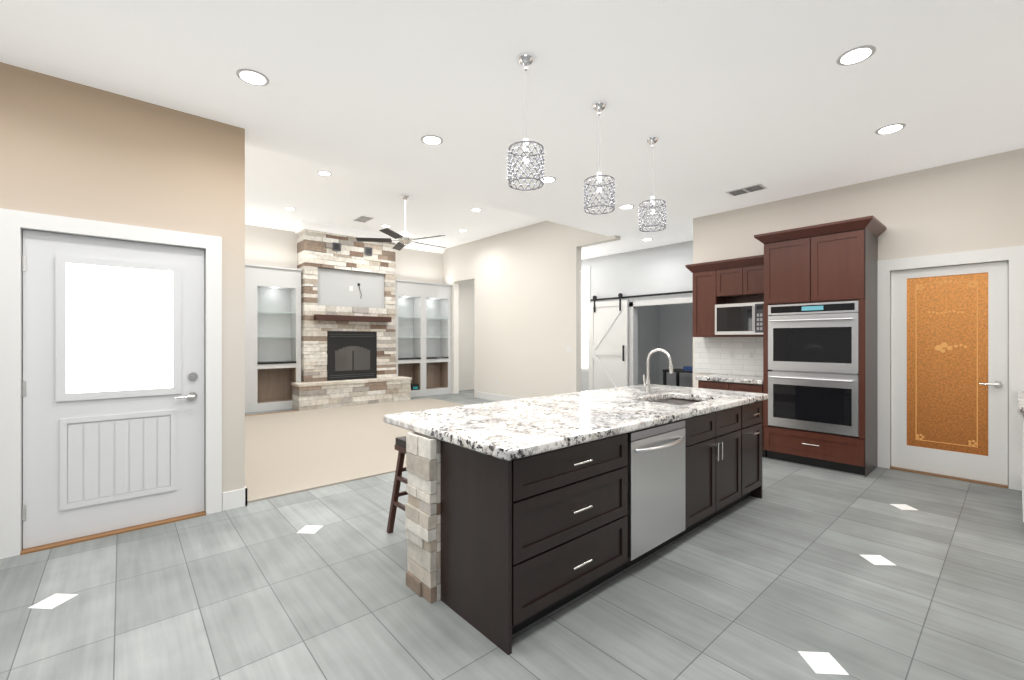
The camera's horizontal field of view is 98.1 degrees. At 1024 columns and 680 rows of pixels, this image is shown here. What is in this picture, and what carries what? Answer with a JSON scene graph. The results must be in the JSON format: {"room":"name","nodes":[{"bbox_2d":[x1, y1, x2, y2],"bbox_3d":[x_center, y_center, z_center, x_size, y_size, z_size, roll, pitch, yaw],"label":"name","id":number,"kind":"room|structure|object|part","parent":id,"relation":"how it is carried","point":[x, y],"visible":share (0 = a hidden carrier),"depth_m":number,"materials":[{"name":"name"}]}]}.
{"room":"kitchen","nodes":[
{"label":"kitchen","id":0,"kind":"room"},
{"bbox_2d":[29,593,77,608],"bbox_3d":[-2.420,1.379,2.346,0.186,0.001,0.186,0,0,-41],"label":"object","id":1,"kind":"structure","parent":0,"point":[53,601],"depth_m":2.34,"materials":[{"name":"white"}]},
{"bbox_2d":[0,62,244,491],"bbox_3d":[-3.752,-0.190,2.581,3.770,3.140,0.330,0,0,-41],"label":"wall","id":2,"kind":"structure","parent":0,"point":[73,149],"depth_m":3.25,"materials":[{"name":"beige paint"}]},
{"bbox_2d":[0,208,221,558],"bbox_3d":[-2.897,0.275,3.305,1.200,2.210,0.350,0,0,-41],"label":"door frame","id":3,"kind":"structure","parent":2,"relation":"attached to","point":[14,224],"depth_m":2.93,"materials":[{"name":"white paint"}]},
{"bbox_2d":[22,230,203,548],"bbox_3d":[-2.816,0.322,3.212,0.982,2.084,0.107,0,0,-41],"label":"entry door","id":4,"kind":"structure","parent":2,"relation":"in","point":[113,385],"depth_m":3.17,"materials":[{"name":"white wood"}]},
{"bbox_2d":[233,486,246,506],"bbox_3d":[-2.337,1.308,3.824,0.036,0.145,0.362,0,0,-41],"label":"baseboard","id":5,"kind":"structure","parent":2,"relation":"attached to","point":[240,495],"depth_m":3.67,"materials":[{"name":"white paint"}]},
{"bbox_2d":[245,410,296,415],"bbox_3d":[-4.881,1.372,7.958,1.930,0.016,0.100,0,0,-41],"label":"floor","id":6,"kind":"structure","parent":0,"point":[270,413],"depth_m":8.24,"materials":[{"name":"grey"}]},
{"bbox_2d":[297,525,321,532],"bbox_3d":[-1.470,1.379,3.234,0.186,0.001,0.186,0,0,-41],"label":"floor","id":7,"kind":"structure","parent":0,"point":[309,529],"depth_m":3.23,"materials":[{"name":"white"}]},
{"bbox_2d":[245,224,473,390],"bbox_3d":[-3.527,-0.510,10.379,7.500,3.780,0.150,0,0,-41],"label":"wall","id":8,"kind":"structure","parent":0,"point":[270,247],"depth_m":11.20,"materials":[{"name":"white paint"}]},
{"bbox_2d":[245,217,444,253],"bbox_3d":[-3.964,-2.340,9.815,5.800,0.120,0.120,0,0,-41],"label":"trim","id":9,"kind":"structure","parent":8,"relation":"attached to","point":[267,224],"depth_m":9.17,"materials":[{"name":"white"}]},
{"bbox_2d":[293,220,398,242],"bbox_3d":[-3.595,-2.325,9.819,2.200,0.147,0.598,0,0,-41],"label":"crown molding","id":10,"kind":"structure","parent":8,"relation":"attached to","point":[299,226],"depth_m":9.37,"materials":[{"name":"white"}]},
{"bbox_2d":[245,144,545,248],"bbox_3d":[-2.304,-2.450,7.812,5.950,0.100,5.620,0,0,-41],"label":"ceiling","id":11,"kind":"structure","parent":0,"point":[276,183],"depth_m":7.87,"materials":[{"name":"white paint"}]},
{"bbox_2d":[317,171,331,175],"bbox_3d":[-2.697,-2.397,6.389,0.194,0.006,0.194,0,0,-41],"label":"recessed light","id":12,"kind":"object","parent":11,"relation":"in","point":[325,173],"visible":1,"depth_m":6.38,"materials":[{"name":"white paint"}]},
{"bbox_2d":[353,216,373,222],"bbox_3d":[-2.952,-2.394,8.814,0.250,0.012,0.450,0,0,-41],"label":"ceiling vent","id":13,"kind":"object","parent":11,"relation":"in","point":[363,219],"visible":1,"depth_m":8.81,"materials":[{"name":"white metal"}]},
{"bbox_2d":[356,194,445,250],"bbox_3d":[-1.745,-1.994,7.421,1.469,0.809,1.525,0,0,-41],"label":"ceiling fan","id":14,"kind":"object","parent":11,"relation":"hanging from","point":[404,238],"visible":1,"depth_m":7.32,"materials":[{"name":"silver metal"}]},
{"bbox_2d":[0,389,1023,679],"bbox_3d":[-0.623,1.410,5.709,12.600,0.060,11.200,0,0,-41],"label":"floor","id":15,"kind":"structure","parent":0,"point":[774,579],"depth_m":2.36,"materials":[{"name":"grey tile"}]},
{"bbox_2d":[245,263,301,412],"bbox_3d":[-5.175,-0.033,8.543,2.002,2.825,0.427,0,0,-41],"label":"built-in bookcase","id":16,"kind":"object","parent":15,"relation":"on","point":[272,333],"visible":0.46,"depth_m":8.96,"materials":[{"name":"grey wood"}]},
{"bbox_2d":[291,229,411,410],"bbox_3d":[-3.502,-0.434,9.713,2.434,3.628,0.877,0,0,-41],"label":"fireplace","id":17,"kind":"object","parent":15,"relation":"on","point":[348,334],"visible":0.96,"depth_m":9.52,"materials":[{"name":"beige stone"}]},
{"bbox_2d":[245,398,463,502],"bbox_3d":[-2.158,1.373,7.055,4.830,0.014,4.850,0,0,-41],"label":"carpet floor","id":18,"kind":"structure","parent":15,"relation":"on","point":[287,453],"depth_m":5.70,"materials":[{"name":"beige carpet"}]},
{"bbox_2d":[386,436,407,533],"bbox_3d":[-0.575,1.042,3.169,0.465,0.684,0.465,0,0,-41],"label":"bar stool","id":19,"kind":"object","parent":15,"relation":"on","point":[400,445],"visible":0.17,"depth_m":3.17,"materials":[{"name":"brown wood"}]},
{"bbox_2d":[395,279,451,396],"bbox_3d":[-2.281,-0.022,11.085,1.588,2.805,0.427,0,0,-41],"label":"built-in bookcase","id":20,"kind":"object","parent":15,"relation":"on","point":[423,332],"visible":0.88,"depth_m":11.10,"materials":[{"name":"grey wood"}]},
{"bbox_2d":[411,384,418,389],"bbox_3d":[-2.408,1.149,10.900,0.170,0.138,0.163,0,0,-41],"label":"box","id":21,"kind":"object","parent":20,"relation":"in","point":[414,386],"visible":0.89,"depth_m":10.83,"materials":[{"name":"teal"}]},
{"bbox_2d":[405,398,761,654],"bbox_3d":[0.817,0.950,3.172,3.021,0.860,0.906,0,0,-41],"label":"kitchen island","id":22,"kind":"object","parent":15,"relation":"on","point":[500,552],"visible":0.9,"depth_m":2.33,"materials":[{"name":"black wood"}]},
{"bbox_2d":[383,384,768,460],"bbox_3d":[0.715,0.493,3.330,3.010,0.051,1.200,0,0,-41],"label":"island countertop","id":23,"kind":"structure","parent":22,"relation":"on","point":[507,430],"depth_m":2.72,"materials":[{"name":"stone"}]},
{"bbox_2d":[643,348,672,393],"bbox_3d":[1.228,0.269,3.754,0.103,0.396,0.264,0,0,-41],"label":"faucet","id":24,"kind":"object","parent":23,"relation":"on","point":[647,383],"visible":1,"depth_m":3.81,"materials":[{"name":"silver metal"}]},
{"bbox_2d":[663,366,692,385],"bbox_3d":[3.674,0.960,9.151,0.600,0.840,0.900,0,0,-41],"label":"table","id":25,"kind":"object","parent":15,"relation":"on","point":[687,369],"visible":0.27,"depth_m":9.26,"materials":[{"name":"black"}]},
{"bbox_2d":[698,380,766,456],"bbox_3d":[2.889,0.950,5.655,0.606,0.860,0.776,0,0,-41],"label":"base cabinet","id":26,"kind":"object","parent":15,"relation":"on","point":[744,387],"visible":0.21,"depth_m":5.38,"materials":[{"name":"brown wood"}]},
{"bbox_2d":[695,374,762,384],"bbox_3d":[2.865,0.493,5.654,0.619,0.051,0.806,0,0,-41],"label":"countertop","id":27,"kind":"structure","parent":26,"relation":"on","point":[745,379],"depth_m":5.54,"materials":[{"name":"stone"}]},
{"bbox_2d":[754,215,885,476],"bbox_3d":[3.430,0.080,4.983,0.681,2.600,1.090,0,0,-41],"label":"tall cabinet","id":28,"kind":"object","parent":15,"relation":"on","point":[836,261],"visible":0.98,"depth_m":4.73,"materials":[{"name":"brown wood"}]},
{"bbox_2d":[768,301,858,436],"bbox_3d":[3.421,0.293,4.976,0.643,1.383,0.836,0,0,-41],"label":"double wall oven","id":29,"kind":"object","parent":28,"relation":"in","point":[813,366],"visible":1,"depth_m":4.77,"materials":[{"name":"silver metal"}]},
{"bbox_2d":[1022,415,1023,521],"bbox_3d":[4.065,0.950,3.104,0.805,0.860,0.652,0,0,-41],"label":"base cabinet","id":30,"kind":"object","parent":15,"relation":"on","point":[1023,464],"visible":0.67,"depth_m":3.07,"materials":[{"name":"white paint"}]},
{"bbox_2d":[1018,391,1023,414],"bbox_3d":[4.312,0.493,3.338,1.526,0.051,0.676,0,0,-41],"label":"countertop","id":31,"kind":"structure","parent":30,"relation":"on","point":[1020,402],"depth_m":3.33,"materials":[{"name":"stone"}]},
{"bbox_2d":[0,0,1023,235],"bbox_3d":[-0.009,-2.130,2.442,9.210,0.740,5.480,0,0,-41],"label":"ceiling","id":32,"kind":"structure","parent":0,"point":[719,98],"depth_m":3.05,"materials":[{"name":"white paint"}]},
{"bbox_2d":[236,68,268,85],"bbox_3d":[-1.735,-1.757,2.975,0.194,0.006,0.194,0,0,-41],"label":"recessed light","id":33,"kind":"object","parent":32,"relation":"in","point":[253,77],"visible":1,"depth_m":2.97,"materials":[{"name":"white paint"}]},
{"bbox_2d":[421,135,442,144],"bbox_3d":[-0.704,-1.757,3.907,0.194,0.006,0.194,0,0,-41],"label":"recessed light","id":34,"kind":"object","parent":32,"relation":"in","point":[431,140],"visible":1,"depth_m":3.90,"materials":[{"name":"white paint"}]},
{"bbox_2d":[507,53,544,190],"bbox_3d":[0.088,-1.365,2.779,0.238,0.788,0.241,0,0,-41],"label":"pendant light","id":35,"kind":"object","parent":32,"relation":"hanging from","point":[525,60],"visible":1,"depth_m":2.75,"materials":[{"name":"silver metal"}]},
{"bbox_2d":[540,176,555,182],"bbox_3d":[0.385,-1.757,4.864,0.194,0.006,0.194,0,0,-41],"label":"recessed light","id":36,"kind":"object","parent":32,"relation":"in","point":[548,179],"visible":0.69,"depth_m":4.85,"materials":[{"name":"white paint"}]},
{"bbox_2d":[583,102,615,214],"bbox_3d":[0.655,-1.365,3.330,0.238,0.788,0.241,0,0,-41],"label":"pendant light","id":37,"kind":"object","parent":32,"relation":"hanging from","point":[598,107],"visible":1,"depth_m":3.31,"materials":[{"name":"silver metal"}]},
{"bbox_2d":[619,204,633,208],"bbox_3d":[1.512,-1.757,5.854,0.194,0.006,0.194,0,0,-41],"label":"recessed light","id":38,"kind":"object","parent":32,"relation":"in","point":[627,206],"visible":1,"depth_m":5.83,"materials":[{"name":"white paint"}]},
{"bbox_2d":[638,136,666,231],"bbox_3d":[1.229,-1.365,3.889,0.238,0.788,0.241,0,0,-41],"label":"pendant light","id":39,"kind":"object","parent":32,"relation":"hanging from","point":[652,140],"visible":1,"depth_m":3.87,"materials":[{"name":"silver metal"}]},
{"bbox_2d":[726,184,766,195],"bbox_3d":[2.746,-1.754,5.208,0.220,0.012,0.380,0,0,-41],"label":"ceiling vent","id":40,"kind":"object","parent":32,"relation":"in","point":[748,189],"visible":1,"depth_m":5.19,"materials":[{"name":"white metal"}]},
{"bbox_2d":[836,45,875,65],"bbox_3d":[2.126,-1.757,2.746,0.194,0.006,0.194,0,0,-41],"label":"recessed light","id":41,"kind":"object","parent":32,"relation":"in","point":[855,55],"visible":1,"depth_m":2.74,"materials":[{"name":"white paint"}]},
{"bbox_2d":[875,123,905,134],"bbox_3d":[3.152,-1.757,3.700,0.194,0.006,0.194,0,0,-41],"label":"recessed light","id":42,"kind":"object","parent":32,"relation":"in","point":[891,128],"visible":1,"depth_m":3.69,"materials":[{"name":"white paint"}]},
{"bbox_2d":[443,221,620,397],"bbox_3d":[0.036,-0.510,9.769,0.150,3.780,5.470,0,0,-41],"label":"wall","id":43,"kind":"structure","parent":0,"point":[527,305],"depth_m":9.40,"materials":[{"name":"white paint"}]},
{"bbox_2d":[477,392,521,400],"bbox_3d":[0.184,1.308,9.475,0.016,0.145,3.106,0,0,-41],"label":"baseboard","id":44,"kind":"structure","parent":43,"relation":"attached to","point":[489,396],"depth_m":10.13,"materials":[{"name":"white paint"}]},
{"bbox_2d":[566,346,571,352],"bbox_3d":[1.090,0.180,8.451,0.005,0.120,0.140,0,0,-41],"label":"switch plate","id":45,"kind":"object","parent":43,"relation":"attached to","point":[568,349],"depth_m":8.45,"materials":[{"name":"white paint"}]},
{"bbox_2d":[581,241,692,390],"bbox_3d":[2.897,-0.220,8.634,0.150,3.200,10.950,0,0,-41],"label":"wall","id":46,"kind":"structure","parent":0,"point":[658,269],"depth_m":8.91,"materials":[{"name":"grey paint"}]},
{"bbox_2d":[581,266,692,371],"bbox_3d":[2.255,-0.470,9.216,0.043,2.340,3.370,0,0,-41],"label":"trim","id":47,"kind":"structure","parent":46,"relation":"in","point":[585,286],"depth_m":9.91,"materials":[{"name":"white wood"}]},
{"bbox_2d":[589,293,627,390],"bbox_3d":[2.019,0.198,9.401,0.088,2.324,0.980,0,0,-41],"label":"barn door","id":48,"kind":"structure","parent":47,"relation":"hanging from","point":[608,344],"depth_m":9.39,"materials":[{"name":"white paint"}]},
{"bbox_3d":[2.555,-0.875,8.874,0.043,0.040,2.460,0,0,-41],"label":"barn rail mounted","id":49,"kind":"part","parent":47,"relation":"part of","materials":[{"name":"black metal"}]},
{"bbox_2d":[629,298,692,385],"bbox_3d":[2.872,0.305,8.533,0.020,2.150,1.430,0,0,-41],"label":"trim","id":50,"kind":"structure","parent":46,"relation":"attached to","point":[631,328],"depth_m":9.01,"materials":[{"name":"white wood"}]},
{"bbox_2d":[581,218,692,259],"bbox_3d":[2.250,-1.885,8.166,1.740,0.150,11.100,0,0,-41],"label":"ceiling","id":51,"kind":"structure","parent":0,"point":[676,232],"depth_m":8.08,"materials":[{"name":"white paint"}]},
{"bbox_2d":[638,303,692,386],"bbox_3d":[3.585,0.030,9.139,1.550,2.700,2.200,0,0,-41],"label":"wall","id":52,"kind":"structure","parent":0,"point":[668,329],"depth_m":10.02,"materials":[{"name":"grey paint"}]},
{"bbox_2d":[798,651,848,674],"bbox_3d":[1.327,1.379,1.898,0.186,0.001,0.186,0,0,-41],"label":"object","id":53,"kind":"structure","parent":0,"point":[823,662],"depth_m":1.89,"materials":[{"name":"white"}]},
{"bbox_2d":[693,148,1023,387],"bbox_3d":[3.996,-0.190,4.974,0.150,3.140,4.000,0,0,-41],"label":"wall","id":54,"kind":"structure","parent":0,"point":[971,204],"depth_m":4.64,"materials":[{"name":"beige paint"}]},
{"bbox_2d":[685,255,763,336],"bbox_3d":[2.877,-0.535,5.832,0.391,0.990,1.056,0,0,-41],"label":"upper cabinet","id":55,"kind":"object","parent":54,"relation":"attached to","point":[734,280],"visible":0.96,"depth_m":5.83,"materials":[{"name":"brown wood"}]},
{"bbox_2d":[715,302,763,334],"bbox_3d":[2.978,-0.264,5.658,0.409,0.392,0.639,0,0,-41],"label":"microwave","id":56,"kind":"object","parent":55,"relation":"attached to","point":[740,319],"visible":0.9,"depth_m":5.56,"materials":[{"name":"silver metal"}]},
{"bbox_2d":[695,337,762,375],"bbox_3d":[2.998,0.214,5.978,0.016,0.505,1.116,0,0,-41],"label":"backsplash","id":57,"kind":"structure","parent":54,"relation":"attached to","point":[731,355],"depth_m":6.02,"materials":[{"name":"white tile"}]},
{"bbox_2d":[878,245,1023,490],"bbox_3d":[4.393,0.258,4.498,0.162,2.245,1.100,0,0,-41],"label":"door frame","id":58,"kind":"structure","parent":54,"relation":"attached to","point":[1013,256],"depth_m":4.30,"materials":[{"name":"white wood"}]},
{"bbox_2d":[891,261,1007,484],"bbox_3d":[4.363,0.312,4.472,0.102,2.104,0.840,0,0,-41],"label":"pantry door","id":59,"kind":"structure","parent":58,"relation":"attached to","point":[949,370],"depth_m":4.46,"materials":[{"name":"white wood"}]},
{"bbox_2d":[859,554,894,564],"bbox_3d":[2.292,1.379,2.785,0.186,0.001,0.186,0,0,-41],"label":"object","id":60,"kind":"structure","parent":0,"point":[877,559],"depth_m":2.78,"materials":[{"name":"white"}]},
{"bbox_2d":[890,504,916,509],"bbox_3d":[3.234,1.379,3.667,0.186,0.001,0.186,0,0,-41],"label":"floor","id":61,"kind":"structure","parent":0,"point":[903,506],"depth_m":3.66,"materials":[{"name":"white"}]},
{"bbox_2d":[1008,262,1008,476],"bbox_3d":[4.746,0.180,4.802,0.050,2.400,1.050,0,0,-41],"label":"wall","id":62,"kind":"structure","parent":0,"point":[1008,369],"depth_m":4.47,"materials":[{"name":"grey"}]}
]}

